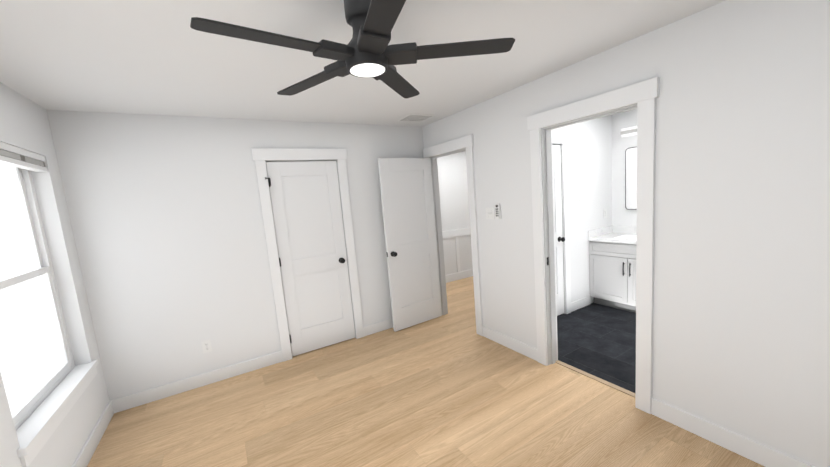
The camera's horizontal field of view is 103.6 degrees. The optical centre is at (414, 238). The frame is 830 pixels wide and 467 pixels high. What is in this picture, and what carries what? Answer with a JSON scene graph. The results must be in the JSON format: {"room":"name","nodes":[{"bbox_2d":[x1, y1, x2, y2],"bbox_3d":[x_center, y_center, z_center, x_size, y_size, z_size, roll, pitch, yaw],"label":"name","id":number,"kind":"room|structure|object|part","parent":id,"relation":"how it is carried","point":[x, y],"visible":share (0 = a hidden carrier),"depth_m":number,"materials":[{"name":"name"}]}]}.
{"room":"empty bedroom","nodes":[
{"label":"empty bedroom","id":0,"kind":"room"},
{"bbox_2d":[0,82,108,466],"bbox_3d":[-1.856,0.370,1.156,0.160,2.430,6.100,-9,9,-30],"label":"wall","id":1,"kind":"structure","parent":0,"point":[24,123],"depth_m":2.31,"materials":[{"name":"white paint"}]},
{"bbox_2d":[0,142,47,171],"bbox_3d":[-2.337,-0.486,1.827,0.057,0.108,1.052,-9,9,-30],"label":"blind headrail","id":2,"kind":"object","parent":1,"relation":"attached to","point":[13,156],"visible":1,"depth_m":2.01,"materials":[{"name":"white plastic"}]},
{"bbox_2d":[0,164,74,429],"bbox_3d":[-2.354,0.240,1.875,0.065,1.558,1.060,-9,9,-30],"label":"window","id":3,"kind":"structure","parent":1,"relation":"in","point":[37,364],"depth_m":2.04,"materials":[{"name":"white glass"}]},
{"bbox_2d":[16,360,98,457],"bbox_3d":[-2.212,0.995,2.022,0.118,0.038,1.120,-9,9,-30],"label":"window sill","id":4,"kind":"structure","parent":1,"relation":"attached to","point":[35,426],"depth_m":1.90,"materials":[{"name":"white paint"}]},
{"bbox_2d":[20,368,96,466],"bbox_3d":[-2.177,1.043,2.047,0.014,0.069,1.100,-9,9,-30],"label":"trim","id":5,"kind":"structure","parent":1,"relation":"attached to","point":[27,460],"depth_m":1.87,"materials":[{"name":"white paint"}]},
{"bbox_2d":[72,400,115,466],"bbox_3d":[-1.364,1.545,0.816,0.016,0.115,4.450,-9,9,-30],"label":"baseboard","id":6,"kind":"structure","parent":1,"relation":"attached to","point":[84,457],"depth_m":2.33,"materials":[{"name":"white paint"}]},
{"bbox_2d":[46,110,423,400],"bbox_3d":[-1.263,0.026,3.436,3.574,2.430,0.120,-9,9,-30],"label":"wall","id":7,"kind":"structure","parent":0,"point":[166,217],"depth_m":2.90,"materials":[{"name":"white paint"}]},
{"bbox_2d":[112,351,282,412],"bbox_3d":[-1.936,1.302,3.050,1.313,0.115,0.017,-9,9,-30],"label":"baseboard","id":8,"kind":"structure","parent":7,"relation":"attached to","point":[170,389],"depth_m":2.99,"materials":[{"name":"white paint"}]},
{"bbox_2d":[201,339,211,352],"bbox_3d":[-1.933,0.997,3.031,0.070,0.115,0.007,-9,9,-30],"label":"outlet","id":9,"kind":"object","parent":7,"relation":"attached to","point":[206,346],"visible":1,"depth_m":3.03,"materials":[{"name":"white plastic"}]},
{"bbox_2d":[251,148,363,361],"bbox_3d":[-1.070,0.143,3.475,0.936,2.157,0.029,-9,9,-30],"label":"trim","id":10,"kind":"structure","parent":7,"relation":"attached to","point":[260,156],"depth_m":3.35,"materials":[{"name":"white paint"}]},
{"bbox_2d":[265,161,354,356],"bbox_3d":[-1.079,0.201,3.476,0.738,2.020,0.104,-9,9,-30],"label":"closet door","id":11,"kind":"structure","parent":7,"relation":"in","point":[307,214],"depth_m":3.49,"materials":[{"name":"white paint"}]},
{"bbox_3d":[-1.377,0.244,3.329,0.013,1.710,0.044,-9,9,-30],"label":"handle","id":12,"kind":"part","parent":11,"relation":"part of","materials":[{"name":"black metal"}]},
{"bbox_3d":[-0.799,0.237,3.646,0.098,0.062,0.099,-9,9,-30],"label":"knob","id":13,"kind":"part","parent":11,"relation":"part of","materials":[{"name":"black metal"}]},
{"bbox_2d":[363,318,392,335],"bbox_3d":[-0.160,1.020,4.106,1.047,0.115,0.015,-9,9,-30],"label":"baseboard","id":14,"kind":"structure","parent":7,"relation":"attached to","point":[387,324],"depth_m":3.93,"materials":[{"name":"white paint"}]},
{"bbox_2d":[0,0,725,126],"bbox_3d":[0.500,-1.271,2.457,5.934,0.100,6.100,-9,9,-30],"label":"ceiling","id":15,"kind":"structure","parent":0,"point":[155,57],"depth_m":1.82,"materials":[{"name":"white paint"}]},
{"bbox_2d":[190,0,514,97],"bbox_3d":[-0.239,-0.857,1.347,1.172,0.312,1.201,-9,9,-30],"label":"ceiling fan","id":16,"kind":"object","parent":15,"relation":"hanging from","point":[367,50],"visible":1,"depth_m":1.32,"materials":[{"name":"black metal"}]},
{"bbox_3d":[-0.202,-0.716,1.395,0.159,0.014,0.159,-9,9,-30],"label":"lamp shade","id":17,"kind":"part","parent":16,"relation":"part of","materials":[{"name":"white glass"}]},
{"bbox_2d":[396,113,434,121],"bbox_3d":[0.008,-1.317,3.557,0.320,0.010,0.296,-9,9,-30],"label":"ceiling vent","id":18,"kind":"object","parent":15,"relation":"in","point":[412,117],"visible":0.98,"depth_m":3.52,"materials":[{"name":"white plastic"}]},
{"bbox_2d":[87,276,764,466],"bbox_3d":[0.702,1.210,2.779,5.934,0.060,6.100,-9,9,-30],"label":"floor","id":19,"kind":"structure","parent":0,"point":[452,388],"depth_m":2.40,"materials":[{"name":"brown wood"}]},
{"bbox_2d":[437,151,472,274],"bbox_3d":[0.667,-0.454,5.920,2.360,2.430,0.120,-9,9,-30],"label":"wall","id":20,"kind":"structure","parent":0,"point":[453,188],"depth_m":5.87,"materials":[{"name":"white paint"}]},
{"bbox_2d":[442,227,472,282],"bbox_3d":[0.764,0.292,5.956,2.360,0.930,0.022,-9,9,-30],"label":"trim","id":21,"kind":"structure","parent":20,"relation":"attached to","point":[459,274],"depth_m":5.94,"materials":[{"name":"white paint"}]},
{"bbox_2d":[552,115,611,303],"bbox_3d":[1.838,-0.299,3.993,2.360,2.430,0.120,-9,9,-30],"label":"wall","id":22,"kind":"structure","parent":0,"point":[590,161],"depth_m":4.11,"materials":[{"name":"white paint"}]},
{"bbox_2d":[552,145,564,315],"bbox_3d":[1.471,-0.037,3.705,0.706,2.020,0.104,-9,9,-30],"label":"bathroom door","id":23,"kind":"structure","parent":22,"relation":"in","point":[559,239],"depth_m":3.85,"materials":[{"name":"white paint"}]},
{"bbox_3d":[1.738,0.001,3.868,0.098,0.062,0.099,-9,9,-30],"label":"knob","id":24,"kind":"part","parent":23,"relation":"part of","materials":[{"name":"black metal"}]},
{"bbox_2d":[552,133,570,313],"bbox_3d":[1.435,-0.097,3.748,0.936,2.157,0.150,-9,9,-30],"label":"door frame","id":25,"kind":"structure","parent":22,"relation":"attached to","point":[562,139],"depth_m":3.87,"materials":[{"name":"white paint"}]},
{"bbox_2d":[571,296,589,311],"bbox_3d":[1.760,0.921,3.661,1.560,0.115,0.532,-9,9,-30],"label":"baseboard","id":26,"kind":"structure","parent":22,"relation":"attached to","point":[580,303],"depth_m":4.16,"materials":[{"name":"white paint"}]},
{"bbox_2d":[557,302,635,393],"bbox_3d":[2.525,1.008,3.190,2.360,0.060,2.260,-9,9,-30],"label":"floor","id":27,"kind":"structure","parent":0,"point":[597,340],"depth_m":3.24,"materials":[{"name":"tile"}]},
{"bbox_2d":[588,226,636,312],"bbox_3d":[2.716,0.328,3.948,0.578,1.060,0.948,-9,9,-30],"label":"bathroom vanity","id":28,"kind":"object","parent":27,"relation":"on","point":[612,266],"visible":0.52,"depth_m":4.01,"materials":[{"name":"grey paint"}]},
{"bbox_2d":[613,234,636,240],"bbox_3d":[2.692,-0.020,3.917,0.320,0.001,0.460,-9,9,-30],"label":"sink","id":29,"kind":"object","parent":28,"relation":"in","point":[625,236],"depth_m":4.02,"materials":[{"name":"white ceramic"}]},
{"bbox_3d":[2.477,0.354,3.817,0.031,0.160,0.080,-9,9,-30],"label":"handle","id":30,"kind":"part","parent":28,"relation":"part of","materials":[{"name":"black metal"}]},
{"bbox_2d":[612,108,636,225],"bbox_3d":[3.298,-0.352,3.481,0.120,2.430,2.260,-9,9,-30],"label":"wall","id":31,"kind":"structure","parent":0,"point":[622,215],"depth_m":4.25,"materials":[{"name":"white paint"}]},
{"bbox_2d":[620,126,636,136],"bbox_3d":[2.786,-1.314,3.866,0.100,0.120,0.620,-9,9,-30],"label":"sconce","id":32,"kind":"object","parent":31,"relation":"attached to","point":[628,131],"visible":0.31,"depth_m":4.02,"materials":[{"name":"white glass"}]},
{"bbox_2d":[625,147,636,209],"bbox_3d":[2.864,-0.748,3.959,0.025,0.780,0.580,-9,9,-30],"label":"bathroom mirror","id":33,"kind":"object","parent":31,"relation":"attached to","point":[631,178],"visible":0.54,"depth_m":4.14,"materials":[{"name":"black metal"}]},
{"bbox_2d":[422,0,829,466],"bbox_3d":[1.444,-0.045,2.278,0.120,2.430,4.650,-9,9,-30],"label":"wall","id":34,"kind":"structure","parent":0,"point":[741,315],"depth_m":1.76,"materials":[{"name":"white paint"}]},
{"bbox_2d":[378,158,441,331],"bbox_3d":[-0.032,0.053,3.956,0.716,2.020,0.173,-10,9,-33],"label":"hall door","id":35,"kind":"structure","parent":34,"relation":"in","point":[406,188],"depth_m":3.93,"materials":[{"name":"white paint"}]},
{"bbox_3d":[-0.281,0.175,3.798,0.098,0.062,0.173,-9,9,-33],"label":"knob","id":36,"kind":"part","parent":35,"relation":"part of","materials":[{"name":"black metal"}]},
{"bbox_2d":[423,134,482,335],"bbox_3d":[0.483,-0.034,3.866,0.150,2.157,0.911,-9,9,-30],"label":"door frame","id":37,"kind":"structure","parent":34,"relation":"attached to","point":[467,142],"depth_m":3.60,"materials":[{"name":"white paint"}]},
{"bbox_2d":[486,208,494,218],"bbox_3d":[0.746,-0.254,3.258,0.017,0.117,0.116,-9,9,-30],"label":"bedroom light switch","id":38,"kind":"object","parent":34,"relation":"attached to","point":[490,213],"visible":1,"depth_m":3.26,"materials":[{"name":"white plastic"}]},
{"bbox_2d":[495,204,501,218],"bbox_3d":[0.802,-0.266,3.152,0.026,0.147,0.060,-9,9,-30],"label":"remote","id":39,"kind":"object","parent":34,"relation":"attached to","point":[498,215],"visible":0.98,"depth_m":3.14,"materials":[{"name":"white plastic"}]},
{"bbox_2d":[482,326,537,360],"bbox_3d":[0.937,1.037,3.285,0.015,0.115,0.728,-9,9,-30],"label":"baseboard","id":40,"kind":"structure","parent":34,"relation":"attached to","point":[529,351],"depth_m":3.24,"materials":[{"name":"white paint"}]},
{"bbox_2d":[527,77,658,413],"bbox_3d":[1.335,0.074,2.492,0.178,2.157,0.938,-9,9,-30],"label":"door frame","id":41,"kind":"structure","parent":34,"relation":"attached to","point":[643,95],"depth_m":2.23,"materials":[{"name":"white paint"}]},
{"bbox_2d":[555,360,635,397],"bbox_3d":[1.463,1.131,2.654,0.047,0.007,0.712,-9,9,-30],"label":"trim","id":42,"kind":"structure","parent":34,"relation":"attached to","point":[621,389],"depth_m":2.63,"materials":[{"name":"beige wood"}]},
{"bbox_2d":[651,398,814,466],"bbox_3d":[2.080,1.188,1.404,0.016,0.115,1.872,-9,9,-30],"label":"baseboard","id":43,"kind":"structure","parent":34,"relation":"attached to","point":[754,451],"depth_m":1.88,"materials":[{"name":"white paint"}]}
]}

